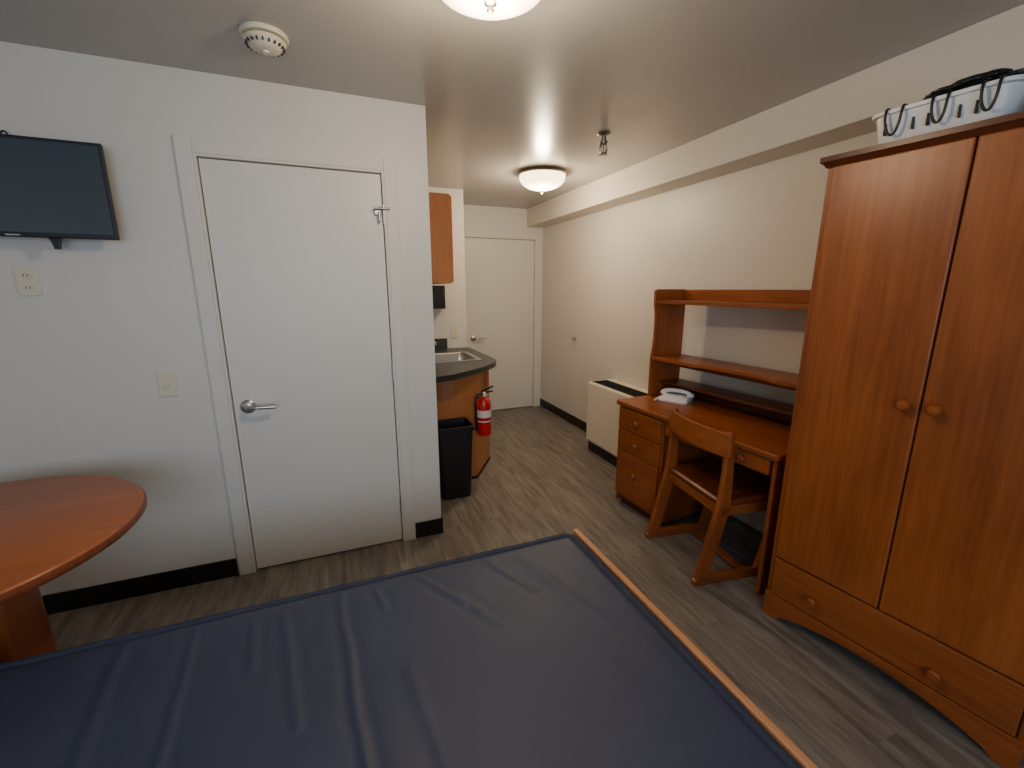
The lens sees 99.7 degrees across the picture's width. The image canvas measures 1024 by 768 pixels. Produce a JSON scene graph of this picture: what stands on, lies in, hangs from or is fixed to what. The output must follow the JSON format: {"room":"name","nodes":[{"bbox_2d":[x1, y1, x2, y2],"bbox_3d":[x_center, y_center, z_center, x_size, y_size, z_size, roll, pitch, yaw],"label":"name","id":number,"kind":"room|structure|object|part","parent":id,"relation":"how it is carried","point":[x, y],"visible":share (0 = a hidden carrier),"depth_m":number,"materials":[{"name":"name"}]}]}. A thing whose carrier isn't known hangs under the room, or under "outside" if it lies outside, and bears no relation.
{"room":"studio apartment","nodes":[
{"label":"studio apartment","id":0,"kind":"room"},
{"bbox_2d":[0,41,440,595],"bbox_3d":[-1.659,-0.144,2.003,2.590,2.366,0.120,-5,13,-21],"label":"wall","id":1,"kind":"structure","parent":0,"point":[81,359],"depth_m":1.91,"materials":[{"name":"paint"}]},
{"bbox_2d":[13,267,41,295],"bbox_3d":[-1.960,-0.415,1.748,0.070,0.115,0.011,-5,13,-21],"label":"wall outlet","id":2,"kind":"object","parent":1,"relation":"attached to","point":[27,280],"visible":1,"depth_m":1.75,"materials":[{"name":"beige plastic"}]},
{"bbox_2d":[20,271,30,279],"bbox_3d":[-1.959,-0.438,1.740,0.034,0.034,0.003,-5,13,-21],"label":"socket","id":3,"kind":"object","parent":2,"relation":"attached to","point":[24,275],"depth_m":1.74,"materials":[{"name":"beige plastic"}]},
{"bbox_2d":[23,283,33,291],"bbox_3d":[-1.959,-0.390,1.750,0.034,0.034,0.003,-5,13,-21],"label":"socket","id":4,"kind":"object","parent":2,"relation":"attached to","point":[27,287],"depth_m":1.75,"materials":[{"name":"beige plastic"}]},
{"bbox_2d":[0,130,119,249],"bbox_3d":[-1.914,-0.741,1.645,0.630,0.435,0.096,-5,14,-23],"label":"wall-mounted television","id":5,"kind":"object","parent":1,"relation":"attached to","point":[56,190],"visible":1,"depth_m":1.66,"materials":[{"name":"black plastic"}]},
{"bbox_2d":[48,238,62,249],"bbox_3d":[-1.796,-0.553,1.704,0.038,0.042,0.016,-5,14,-23],"label":"mount","id":6,"kind":"object","parent":5,"relation":"attached to","point":[56,242],"depth_m":1.70,"materials":[{"name":"black plastic"}]},
{"bbox_2d":[42,558,238,614],"bbox_3d":[-2.139,1.019,1.994,1.505,0.100,0.008,-5,13,-21],"label":"baseboard","id":7,"kind":"structure","parent":1,"relation":"attached to","point":[64,601],"depth_m":2.11,"materials":[{"name":"black plastic"}]},
{"bbox_2d":[156,372,178,396],"bbox_3d":[-1.587,0.003,1.989,0.070,0.115,0.018,-5,13,-21],"label":"light switch","id":8,"kind":"object","parent":1,"relation":"attached to","point":[167,383],"visible":1,"depth_m":1.99,"materials":[{"name":"beige plastic"}]},
{"bbox_2d":[190,137,382,169],"bbox_3d":[-1.006,-1.056,1.994,0.793,0.062,0.014,-5,13,-21],"label":"trim","id":9,"kind":"structure","parent":1,"relation":"in","point":[198,145],"depth_m":1.97,"materials":[{"name":"paint"}]},
{"bbox_2d":[172,135,415,574],"bbox_3d":[-1.025,-0.068,2.260,0.917,2.107,0.114,-5,13,-21],"label":"door frame","id":10,"kind":"structure","parent":1,"relation":"attached to","point":[182,144],"depth_m":2.15,"materials":[{"name":"paint"}]},
{"bbox_2d":[198,158,401,568],"bbox_3d":[-1.018,-0.030,2.251,0.761,2.021,0.040,-5,13,-21],"label":"door","id":11,"kind":"structure","parent":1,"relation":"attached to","point":[298,253],"depth_m":2.20,"materials":[{"name":"paint"}]},
{"bbox_2d":[240,400,255,412],"bbox_3d":[-1.299,0.115,2.121,0.068,0.068,0.045,-5,13,-21],"label":"rosette","id":12,"kind":"object","parent":11,"relation":"attached to","point":[245,403],"visible":0.73,"depth_m":2.12,"materials":[{"name":"silver metal"}]},
{"bbox_2d":[245,405,275,410],"bbox_3d":[-1.231,0.115,2.116,0.132,0.026,0.035,-5,13,-21],"label":"lever","id":13,"kind":"object","parent":12,"relation":"attached to","point":[261,407],"depth_m":2.10,"materials":[{"name":"silver metal"}]},
{"bbox_2d":[374,206,380,215],"bbox_3d":[-0.677,-0.870,2.173,0.033,0.040,0.016,-5,13,-21],"label":"guard","id":14,"kind":"object","parent":11,"relation":"attached to","point":[375,211],"visible":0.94,"depth_m":2.17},
{"bbox_3d":[-0.677,-0.870,2.173,0.033,0.040,0.016,-5,13,-21],"label":"plate","id":15,"kind":"part","parent":14,"relation":"part of","materials":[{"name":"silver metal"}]},
{"bbox_2d":[415,518,442,537],"bbox_3d":[-0.503,0.877,2.631,0.168,0.100,0.008,-5,13,-21],"label":"baseboard","id":16,"kind":"structure","parent":1,"relation":"attached to","point":[430,527],"depth_m":2.63,"materials":[{"name":"black plastic"}]},
{"bbox_2d":[373,207,389,209],"bbox_3d":[-0.653,-0.877,2.162,0.081,0.014,0.013,-5,13,-21],"label":"bar","id":17,"kind":"object","parent":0,"point":[379,208],"depth_m":2.16,"materials":[{"name":"silver metal"}]},
{"bbox_2d":[428,187,466,347],"bbox_3d":[-0.785,-0.625,4.172,0.680,2.366,0.100,-5,13,-21],"label":"wall","id":18,"kind":"structure","parent":0,"point":[454,314],"depth_m":4.15,"materials":[{"name":"paint"}]},
{"bbox_2d":[432,286,445,312],"bbox_3d":[-0.729,-0.790,4.032,0.200,0.250,0.126,-5,13,-21],"label":"paper towel dispenser","id":19,"kind":"object","parent":18,"relation":"attached to","point":[438,292],"visible":0.52,"depth_m":3.99,"materials":[{"name":"black plastic"}]},
{"bbox_2d":[451,326,457,337],"bbox_3d":[-0.564,-0.508,4.224,0.070,0.115,0.018,-5,13,-21],"label":"light switch","id":20,"kind":"object","parent":18,"relation":"attached to","point":[454,329],"visible":1,"depth_m":4.23,"materials":[{"name":"beige plastic"}]},
{"bbox_2d":[463,204,542,405],"bbox_3d":[-0.566,-0.809,5.004,1.960,2.366,0.120,-5,13,-21],"label":"wall","id":21,"kind":"structure","parent":0,"point":[479,218],"depth_m":4.90,"materials":[{"name":"paint"}]},
{"bbox_2d":[465,238,533,409],"bbox_3d":[-0.137,-0.675,5.170,0.843,2.016,0.040,-5,13,-21],"label":"door","id":22,"kind":"structure","parent":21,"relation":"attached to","point":[499,272],"depth_m":5.12,"materials":[{"name":"paint"}]},
{"bbox_2d":[464,230,535,238],"bbox_3d":[-0.125,-1.699,4.913,0.875,0.062,0.014,-5,13,-21],"label":"trim","id":23,"kind":"structure","parent":21,"relation":"in","point":[466,232],"depth_m":4.90,"materials":[{"name":"paint"}]},
{"bbox_2d":[464,234,540,406],"bbox_3d":[-0.115,-0.715,5.190,0.937,2.102,0.114,-5,13,-21],"label":"door frame","id":24,"kind":"structure","parent":21,"relation":"attached to","point":[538,236],"depth_m":5.24,"materials":[{"name":"paint"}]},
{"bbox_2d":[0,0,1023,208],"bbox_3d":[-0.495,-1.254,1.312,4.670,0.100,6.690,-5,13,-21],"label":"ceiling","id":25,"kind":"structure","parent":0,"point":[537,87],"depth_m":1.69,"materials":[{"name":"paint"}]},
{"bbox_2d":[238,21,288,56],"bbox_3d":[-0.891,-1.227,1.558,0.160,0.058,0.160,-5,13,-21],"label":"smoke detector","id":26,"kind":"object","parent":25,"relation":"attached to","point":[267,40],"visible":1,"depth_m":1.52,"materials":[{"name":"beige plastic"}]},
{"bbox_2d":[442,0,539,19],"bbox_3d":[-0.059,-1.089,1.168,0.380,0.159,0.380,-5,13,-21],"label":"ceiling light","id":27,"kind":"object","parent":25,"relation":"attached to","point":[478,9],"depth_m":1.21,"materials":[{"name":"white glass"}]},
{"bbox_2d":[518,167,565,193],"bbox_3d":[0.238,-1.588,3.418,0.380,0.159,0.380,-5,13,-21],"label":"ceiling light","id":28,"kind":"object","parent":25,"relation":"attached to","point":[541,179],"depth_m":3.29,"materials":[{"name":"white glass"}]},
{"bbox_2d":[597,131,610,155],"bbox_3d":[0.541,-1.417,2.554,0.078,0.118,0.078,-5,13,-21],"label":"sprinkler","id":29,"kind":"object","parent":25,"relation":"attached to","point":[603,134],"visible":1,"depth_m":2.54,"materials":[{"name":"silver metal"}]},
{"bbox_2d":[527,4,1023,227],"bbox_3d":[1.464,-1.278,2.107,0.210,0.196,6.450,-5,13,-21],"label":"soffit","id":30,"kind":"structure","parent":25,"relation":"attached to","point":[843,109],"depth_m":2.02,"materials":[{"name":"paint"}]},
{"bbox_2d":[47,406,1023,767],"bbox_3d":[-0.495,1.154,1.845,4.670,0.100,6.690,-5,13,-21],"label":"floor","id":31,"kind":"structure","parent":0,"point":[541,478],"depth_m":2.12,"materials":[{"name":"plastic"}]},
{"bbox_2d":[0,475,146,663],"bbox_3d":[-1.718,0.833,1.347,0.995,0.742,0.995,-5,13,-21],"label":"round table","id":32,"kind":"object","parent":31,"relation":"on","point":[50,526],"visible":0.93,"depth_m":1.39,"materials":[{"name":"laminate"}]},
{"bbox_2d":[0,529,817,767],"bbox_3d":[-0.464,0.956,0.982,1.998,0.660,1.039,-5,13,-21],"label":"bed","id":33,"kind":"object","parent":31,"relation":"on","point":[539,653],"visible":1,"depth_m":1.07,"materials":[{"name":"fabric"}]},
{"bbox_3d":[0.450,0.947,1.359,0.023,0.515,1.030,-5,13,-21],"label":"footboard","id":34,"kind":"part","parent":33,"relation":"part of","materials":[{"name":"brown wood"}]},
{"bbox_2d":[437,417,473,499],"bbox_3d":[-0.423,0.541,3.128,0.272,0.538,0.224,-5,13,-21],"label":"waste bin","id":35,"kind":"object","parent":31,"relation":"on","point":[455,435],"visible":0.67,"depth_m":3.04,"materials":[{"name":"black plastic"}]},
{"bbox_2d":[436,370,489,478],"bbox_3d":[-0.545,0.234,3.781,0.702,0.858,1.123,-5,13,-21],"label":"base cabinet","id":36,"kind":"object","parent":31,"relation":"on","point":[455,398],"visible":0.38,"depth_m":3.28,"materials":[{"name":"brown wood"}]},
{"bbox_2d":[434,338,495,382],"bbox_3d":[-0.506,-0.233,3.572,0.697,0.140,1.347,-5,13,-21],"label":"countertop","id":37,"kind":"structure","parent":36,"relation":"on","point":[447,371],"depth_m":3.30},
{"bbox_2d":[434,341,481,362],"bbox_3d":[-0.571,-0.223,3.676,0.525,0.336,0.500,-5,13,-21],"label":"sink","id":38,"kind":"object","parent":37,"relation":"in","point":[451,356],"depth_m":3.88,"materials":[{"name":"silver metal"}]},
{"bbox_2d":[474,386,493,435],"bbox_3d":[-0.205,0.200,3.275,0.131,0.374,0.143,2,13,9],"label":"fire extinguisher","id":39,"kind":"object","parent":36,"relation":"attached to","point":[483,404],"visible":1,"depth_m":3.23,"materials":[{"name":"metal"}]},
{"bbox_3d":[-0.213,0.255,3.278,0.113,0.025,0.113,-5,13,-21],"label":"label panel","id":40,"kind":"part","parent":39,"relation":"part of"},
{"bbox_2d":[586,379,647,466],"bbox_3d":[0.970,0.362,3.653,0.269,0.664,0.840,-5,13,-21],"label":"heater unit","id":41,"kind":"object","parent":31,"relation":"on","point":[603,409],"visible":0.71,"depth_m":3.73,"materials":[{"name":"beige plastic"}]},
{"bbox_2d":[645,407,770,586],"bbox_3d":[1.125,0.570,2.382,0.540,0.809,0.490,-3,13,-13],"label":"desk chair","id":42,"kind":"object","parent":31,"relation":"on","point":[725,488],"visible":0.8,"depth_m":2.26,"materials":[{"name":"brown wood"}]},
{"bbox_3d":[0.895,0.517,2.547,0.154,0.779,0.028,-3,13,-13],"label":"leg","id":43,"kind":"part","parent":42,"relation":"part of","materials":[{"name":"brown wood"}]},
{"bbox_3d":[0.984,0.586,2.351,0.020,0.050,0.416,-3,13,-13],"label":"cross rail","id":44,"kind":"part","parent":42,"relation":"part of","materials":[{"name":"brown wood"}]},
{"bbox_3d":[0.957,0.246,2.268,0.065,0.120,0.490,-3,13,-13],"label":"crest rail","id":45,"kind":"part","parent":42,"relation":"part of","materials":[{"name":"brown wood"}]},
{"bbox_3d":[1.239,0.687,2.671,0.153,0.395,0.028,-3,13,-13],"label":"leg","id":46,"kind":"part","parent":42,"relation":"part of","materials":[{"name":"brown wood"}]},
{"bbox_3d":[1.000,0.611,2.126,0.154,0.779,0.028,-3,13,-13],"label":"leg","id":47,"kind":"part","parent":42,"relation":"part of","materials":[{"name":"brown wood"}]},
{"bbox_3d":[1.178,0.532,2.387,0.430,0.029,0.470,-3,13,-13],"label":"seat","id":48,"kind":"part","parent":42,"relation":"part of","materials":[{"name":"brown wood"}]},
{"bbox_3d":[1.221,0.618,2.183,0.400,0.050,0.028,-3,13,-13],"label":"seat rail","id":49,"kind":"part","parent":42,"relation":"part of","materials":[{"name":"brown wood"}]},
{"bbox_3d":[1.345,0.780,2.250,0.153,0.395,0.028,-3,13,-13],"label":"leg","id":50,"kind":"part","parent":42,"relation":"part of","materials":[{"name":"brown wood"}]},
{"bbox_2d":[615,289,810,595],"bbox_3d":[1.180,0.196,2.538,0.560,1.470,1.130,-6,14,-25],"label":"writing desk","id":51,"kind":"object","parent":31,"relation":"on","point":[761,427],"visible":0.64,"depth_m":2.68,"materials":[{"name":"brown wood"}]},
{"bbox_3d":[0.816,0.632,2.847,0.020,0.315,0.380,-6,14,-25],"label":"drawer","id":52,"kind":"part","parent":51,"relation":"part of","materials":[{"name":"brown wood"}]},
{"bbox_3d":[0.816,0.403,2.796,0.020,0.145,0.380,-6,14,-25],"label":"drawer","id":53,"kind":"part","parent":51,"relation":"part of","materials":[{"name":"brown wood"}]},
{"bbox_3d":[0.816,0.256,2.764,0.020,0.145,0.380,-6,14,-25],"label":"drawer","id":54,"kind":"part","parent":51,"relation":"part of","materials":[{"name":"brown wood"}]},
{"bbox_2d":[654,388,693,404],"bbox_3d":[1.082,0.075,2.865,0.219,0.078,0.194,10,16,37],"label":"desk telephone","id":55,"kind":"object","parent":51,"relation":"on","point":[684,397],"visible":1,"depth_m":2.85,"materials":[{"name":"white plastic"}]},
{"bbox_3d":[1.057,0.324,2.284,0.018,0.080,0.640,-6,14,-25],"label":"pencil drawer","id":56,"kind":"part","parent":51,"relation":"part of","materials":[{"name":"brown wood"}]},
{"bbox_2d":[652,354,798,388],"bbox_3d":[1.311,-0.087,2.540,0.270,0.022,1.066,-6,14,-25],"label":"shelf","id":57,"kind":"object","parent":51,"relation":"attached to","point":[782,378],"depth_m":2.53,"materials":[{"name":"brown wood"}]},
{"bbox_2d":[659,378,793,415],"bbox_3d":[1.339,0.075,2.589,0.172,0.015,1.066,-6,14,-25],"label":"cubby shelf","id":58,"kind":"object","parent":51,"relation":"attached to","point":[783,408],"depth_m":2.58,"materials":[{"name":"brown wood"}]},
{"bbox_2d":[657,300,808,309],"bbox_3d":[1.313,-0.453,2.460,0.265,0.022,1.066,-6,14,-25],"label":"shelf","id":59,"kind":"object","parent":51,"relation":"attached to","point":[773,304],"depth_m":2.44,"materials":[{"name":"brown wood"}]},
{"bbox_3d":[1.425,0.116,2.641,0.018,0.097,1.066,-6,14,-25],"label":"hutch rail","id":60,"kind":"part","parent":51,"relation":"part of","materials":[{"name":"brown wood"}]},
{"bbox_3d":[1.425,-0.054,2.603,0.018,0.070,1.066,-6,14,-25],"label":"hutch rail","id":61,"kind":"part","parent":51,"relation":"part of","materials":[{"name":"brown wood"}]},
{"bbox_3d":[1.117,0.364,2.106,0.032,0.034,0.034,-6,14,-25],"label":"pencil knob","id":62,"kind":"part","parent":51,"relation":"part of","materials":[{"name":"brown wood"}]},
{"bbox_3d":[1.468,0.436,2.517,0.015,0.412,0.670,-6,14,-25],"label":"modesty panel","id":63,"kind":"part","parent":51,"relation":"part of","materials":[{"name":"brown wood"}]},
{"bbox_3d":[1.426,0.669,2.156,0.490,0.712,0.020,-6,14,-25],"label":"leg panel","id":64,"kind":"part","parent":51,"relation":"part of","materials":[{"name":"brown wood"}]},
{"bbox_2d":[762,111,1023,767],"bbox_3d":[1.559,0.165,1.577,0.514,1.948,0.840,-7,14,-29],"label":"wardrobe","id":65,"kind":"object","parent":31,"relation":"on","point":[899,539],"visible":1,"depth_m":1.45,"materials":[{"name":"brown wood"}]},
{"bbox_3d":[1.250,0.912,1.805,0.036,0.038,0.038,-7,14,-29],"label":"drawer knob","id":66,"kind":"part","parent":65,"relation":"part of","materials":[{"name":"brown wood"}]},
{"bbox_3d":[1.283,0.019,1.609,0.022,1.608,0.376,-7,14,-29],"label":"door","id":67,"kind":"part","parent":65,"relation":"part of","materials":[{"name":"brown wood"}]},
{"bbox_3d":[1.376,0.934,1.642,0.022,0.177,0.756,-7,14,-29],"label":"drawer","id":68,"kind":"part","parent":65,"relation":"part of","materials":[{"name":"brown wood"}]},
{"bbox_3d":[1.332,0.072,1.469,0.036,0.038,0.038,-7,14,-29],"label":"door knob","id":69,"kind":"part","parent":65,"relation":"part of","materials":[{"name":"brown wood"}]},
{"bbox_3d":[1.566,-0.770,1.373,0.498,0.035,0.840,-7,14,-29],"label":"crown","id":70,"kind":"part","parent":65,"relation":"part of","materials":[{"name":"brown wood"}]},
{"bbox_3d":[1.441,0.995,1.476,0.036,0.038,0.038,-7,14,-29],"label":"drawer knob","id":71,"kind":"part","parent":65,"relation":"part of","materials":[{"name":"brown wood"}]},
{"bbox_3d":[1.371,0.087,1.402,0.036,0.038,0.038,-7,14,-29],"label":"door knob","id":72,"kind":"part","parent":65,"relation":"part of","materials":[{"name":"brown wood"}]},
{"bbox_2d":[872,68,1023,143],"bbox_3d":[1.455,-0.884,1.413,0.327,0.169,0.381,-7,14,-29],"label":"laundry basket","id":73,"kind":"object","parent":65,"relation":"on","point":[996,92],"visible":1,"depth_m":1.31,"materials":[{"name":"white plastic"}]},
{"bbox_3d":[1.469,0.091,1.285,0.022,1.608,0.376,-7,14,-29],"label":"door","id":74,"kind":"part","parent":65,"relation":"part of","materials":[{"name":"brown wood"}]},
{"bbox_2d":[541,131,877,532],"bbox_3d":[1.618,-0.232,2.402,0.120,2.366,6.690,-5,13,-21],"label":"wall","id":75,"kind":"structure","parent":0,"point":[756,227],"depth_m":3.03,"materials":[{"name":"paint"}]},
{"bbox_2d":[540,398,586,431],"bbox_3d":[0.637,0.379,4.877,0.008,0.100,1.480,-5,13,-21],"label":"baseboard","id":76,"kind":"structure","parent":75,"relation":"attached to","point":[575,421],"depth_m":4.95,"materials":[{"name":"black plastic"}]},
{"bbox_3d":[-0.966,-0.489,3.561,0.120,2.366,2.330,-5,13,-21],"label":"wall","id":77,"kind":"structure","parent":0,"visible":0},
{"bbox_2d":[429,192,453,283],"bbox_3d":[-0.736,-1.118,3.477,0.344,0.610,0.980,-5,13,-21],"label":"upper cabinet","id":78,"kind":"object","parent":77,"relation":"attached to","point":[440,204],"visible":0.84,"depth_m":3.05,"materials":[{"name":"brown wood"}]},
{"bbox_3d":[-0.521,-1.080,3.306,0.018,0.590,0.475,-5,13,-21],"label":"door","id":79,"kind":"part","parent":78,"relation":"part of","materials":[{"name":"brown wood"}]}
]}

